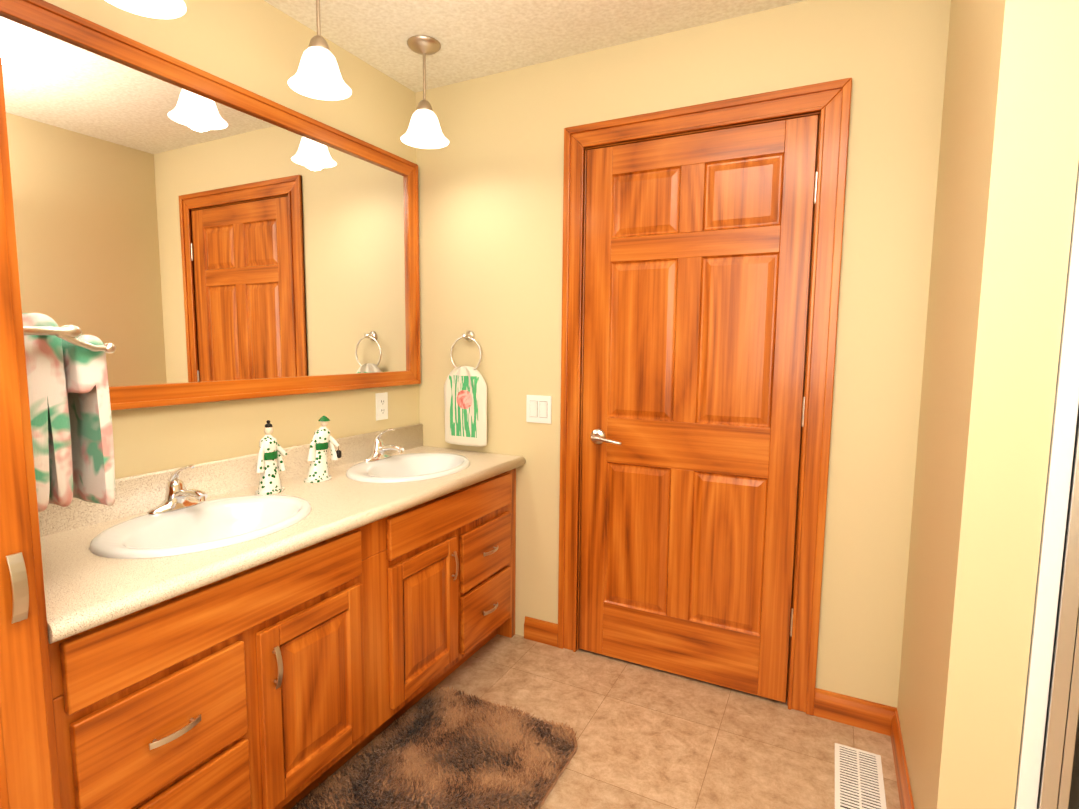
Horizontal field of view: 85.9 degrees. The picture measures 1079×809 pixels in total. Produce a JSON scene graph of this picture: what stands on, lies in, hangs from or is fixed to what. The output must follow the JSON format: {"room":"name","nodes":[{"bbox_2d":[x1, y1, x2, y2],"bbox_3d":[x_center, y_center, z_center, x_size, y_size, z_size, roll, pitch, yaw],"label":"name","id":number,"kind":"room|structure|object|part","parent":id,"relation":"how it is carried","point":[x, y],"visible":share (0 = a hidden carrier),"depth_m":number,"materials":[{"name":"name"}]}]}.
{"room":"bathroom","nodes":[
{"label":"bathroom","id":0,"kind":"room"},
{"bbox_2d":[44,0,419,478],"bbox_3d":[-1.344,-0.060,1.312,0.120,2.404,3.452,3,7,27],"label":"wall","id":1,"kind":"structure","parent":0,"point":[254,46],"depth_m":1.91,"materials":[{"name":"beige paint"}]},
{"bbox_2d":[0,0,420,410],"bbox_3d":[-0.936,-0.511,1.902,0.026,0.980,1.676,3,7,27],"label":"mirror","id":2,"kind":"object","parent":1,"relation":"attached to","point":[186,233],"visible":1,"depth_m":1.73,"materials":[{"name":"clear glass"}]},
{"bbox_2d":[375,392,387,420],"bbox_3d":[-0.678,0.008,2.499,0.008,0.116,0.070,3,7,27],"label":"wall outlet","id":3,"kind":"object","parent":1,"relation":"attached to","point":[381,406],"visible":1,"depth_m":2.49,"materials":[{"name":"white plastic"}]},
{"bbox_2d":[264,0,806,92],"bbox_3d":[0.036,-1.203,0.497,3.190,0.060,3.452,3,7,27],"label":"ceiling","id":4,"kind":"structure","parent":0,"point":[478,38],"depth_m":2.04,"materials":[{"name":"white paint"}]},
{"bbox_2d":[105,0,186,18],"bbox_3d":[-0.894,-1.086,1.280,0.182,0.348,0.182,3,7,27],"label":"pendant light","id":5,"kind":"object","parent":4,"relation":"hanging from","point":[165,9],"visible":1,"depth_m":1.36,"materials":[{"name":"white glass"}]},
{"bbox_2d":[288,0,351,100],"bbox_3d":[-0.661,-1.130,1.737,0.182,0.348,0.182,3,7,27],"label":"pendant light","id":6,"kind":"object","parent":4,"relation":"hanging from","point":[317,75],"visible":1,"depth_m":1.73,"materials":[{"name":"white glass"}]},
{"bbox_3d":[-0.663,-1.010,1.749,0.182,0.106,0.182,3,7,27],"label":"lamp shade","id":7,"kind":"part","parent":6,"relation":"part of","materials":[{"name":"white glass"}]},
{"bbox_3d":[-0.663,-0.996,1.751,0.052,0.062,0.052,3,7,27],"label":"bulb","id":8,"kind":"part","parent":6,"relation":"part of","materials":[{"name":"white glass"}]},
{"bbox_2d":[401,35,448,148],"bbox_3d":[-0.433,-1.174,2.186,0.182,0.348,0.182,3,7,27],"label":"pendant light","id":9,"kind":"object","parent":4,"relation":"hanging from","point":[424,131],"visible":0.98,"depth_m":2.17,"materials":[{"name":"white glass"}]},
{"bbox_3d":[-0.434,-1.040,2.199,0.052,0.062,0.052,3,7,27],"label":"bulb","id":10,"kind":"part","parent":9,"relation":"part of","materials":[{"name":"white glass"}]},
{"bbox_3d":[-0.434,-1.054,2.198,0.182,0.106,0.182,3,7,27],"label":"lamp shade","id":11,"kind":"part","parent":9,"relation":"part of","materials":[{"name":"white glass"}]},
{"bbox_2d":[292,634,900,808],"bbox_3d":[0.014,1.248,0.748,3.190,0.060,3.452,3,7,27],"label":"floor","id":12,"kind":"structure","parent":0,"point":[650,738],"depth_m":1.94,"materials":[{"name":"tile"}]},
{"bbox_2d":[0,48,61,808],"bbox_3d":[-1.167,-0.010,0.859,0.603,2.400,0.460,3,7,27],"label":"tall cabinet","id":13,"kind":"object","parent":12,"relation":"on","point":[29,773],"visible":1,"depth_m":0.93,"materials":[{"name":"brown wood"}]},
{"bbox_2d":[22,313,115,511],"bbox_3d":[-1.035,0.010,1.143,0.464,0.371,0.160,3,7,27],"label":"towels","id":14,"kind":"object","parent":13,"relation":"attached to","point":[70,413],"visible":0.75,"depth_m":1.08,"materials":[{"name":"multicoloured fabric"}]},
{"bbox_2d":[38,423,525,808],"bbox_3d":[-0.700,0.615,1.899,0.571,0.955,1.698,3,7,27],"label":"bathroom vanity","id":15,"kind":"object","parent":12,"relation":"on","point":[222,634],"visible":1,"depth_m":1.49,"materials":[{"name":"brown wood"}]},
{"bbox_2d":[38,423,525,643],"bbox_3d":[-0.697,0.250,1.862,0.570,0.147,1.698,3,7,27],"label":"countertop","id":16,"kind":"structure","parent":15,"relation":"on","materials":[{"name":"laminate"}]},
{"bbox_2d":[255,420,294,494],"bbox_3d":[-0.859,0.164,1.868,0.073,0.231,0.151,3,7,27],"label":"figurine","id":17,"kind":"object","parent":16,"relation":"on","point":[271,451],"visible":1,"depth_m":1.84,"materials":[{"name":"ceramic"}]},
{"bbox_2d":[304,416,341,482],"bbox_3d":[-0.767,0.152,2.035,0.073,0.224,0.130,3,7,27],"label":"figurine","id":18,"kind":"object","parent":16,"relation":"on","point":[323,438],"visible":0.98,"depth_m":2.01,"materials":[{"name":"ceramic"}]},
{"bbox_2d":[293,687,577,808],"bbox_3d":[-0.336,1.114,1.597,0.590,0.028,0.991,3,7,27],"label":"rug","id":19,"kind":"object","parent":12,"relation":"on","point":[443,748],"visible":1,"depth_m":1.76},
{"bbox_2d":[835,743,886,808],"bbox_3d":[0.955,1.123,1.734,0.130,0.005,0.305,3,7,27],"label":"floor vent","id":20,"kind":"object","parent":12,"relation":"in","point":[859,782],"visible":1,"depth_m":1.73,"materials":[{"name":"white plastic"}]},
{"bbox_2d":[1014,162,1078,808],"bbox_3d":[1.513,0.150,1.244,0.836,2.050,0.780,3,7,27],"label":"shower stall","id":21,"kind":"object","parent":12,"relation":"on","point":[1048,772],"visible":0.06,"depth_m":1.13,"materials":[{"name":"white"}]},
{"bbox_2d":[416,0,943,706],"bbox_3d":[0.774,-0.122,2.104,2.940,2.404,0.120,3,7,27],"label":"wall","id":22,"kind":"structure","parent":0,"point":[491,198],"depth_m":2.02,"materials":[{"name":"beige paint"}]},
{"bbox_2d":[444,331,486,446],"bbox_3d":[-0.325,-0.070,2.568,0.224,0.511,0.058,3,7,27],"label":"towel ring","id":23,"kind":"object","parent":22,"relation":"attached to","point":[465,393],"visible":0.98,"depth_m":2.55,"materials":[{"name":"white fabric"}]},
{"bbox_2d":[444,366,486,446],"bbox_3d":[-0.329,0.007,2.569,0.230,0.357,0.048,3,7,27],"label":"towel","id":24,"kind":"object","parent":23,"relation":"hanging from","point":[465,389],"depth_m":2.55,"materials":[{"name":"white fabric"}]},
{"bbox_2d":[526,395,551,423],"bbox_3d":[-0.004,0.020,2.439,0.116,0.116,0.012,3,7,27],"label":"light switch","id":25,"kind":"object","parent":22,"relation":"attached to","point":[538,408],"visible":1,"depth_m":2.44,"materials":[{"name":"white plastic"}]},
{"bbox_2d":[579,115,818,702],"bbox_3d":[0.534,0.047,2.154,0.821,2.030,0.101,3,7,27],"label":"door","id":26,"kind":"structure","parent":22,"relation":"in","point":[732,384],"depth_m":2.15,"materials":[{"name":"brown wood"}]},
{"bbox_3d":[0.544,0.012,2.126,0.782,1.593,0.066,3,7,27],"label":"door hardware","id":27,"kind":"part","parent":26,"relation":"part of","materials":[{"name":"brown wood"}]},
{"bbox_2d":[558,78,851,715],"bbox_3d":[0.560,0.001,2.213,0.994,2.134,0.138,3,7,27],"label":"door frame","id":28,"kind":"structure","parent":22,"relation":"attached to","point":[828,103],"depth_m":2.02,"materials":[{"name":"brown wood"}]},
{"bbox_2d":[892,0,1078,808],"bbox_3d":[1.100,-0.053,1.458,0.150,2.404,0.740,3,7,27],"label":"wall","id":29,"kind":"structure","parent":0,"point":[962,164],"depth_m":1.18,"materials":[{"name":"beige paint"}]},
{"bbox_2d":[884,705,913,808],"bbox_3d":[1.014,1.091,1.606,0.014,0.096,0.756,3,7,27],"label":"baseboard","id":30,"kind":"structure","parent":29,"relation":"attached to","point":[892,728],"depth_m":1.75,"materials":[{"name":"brown wood"}]}
]}

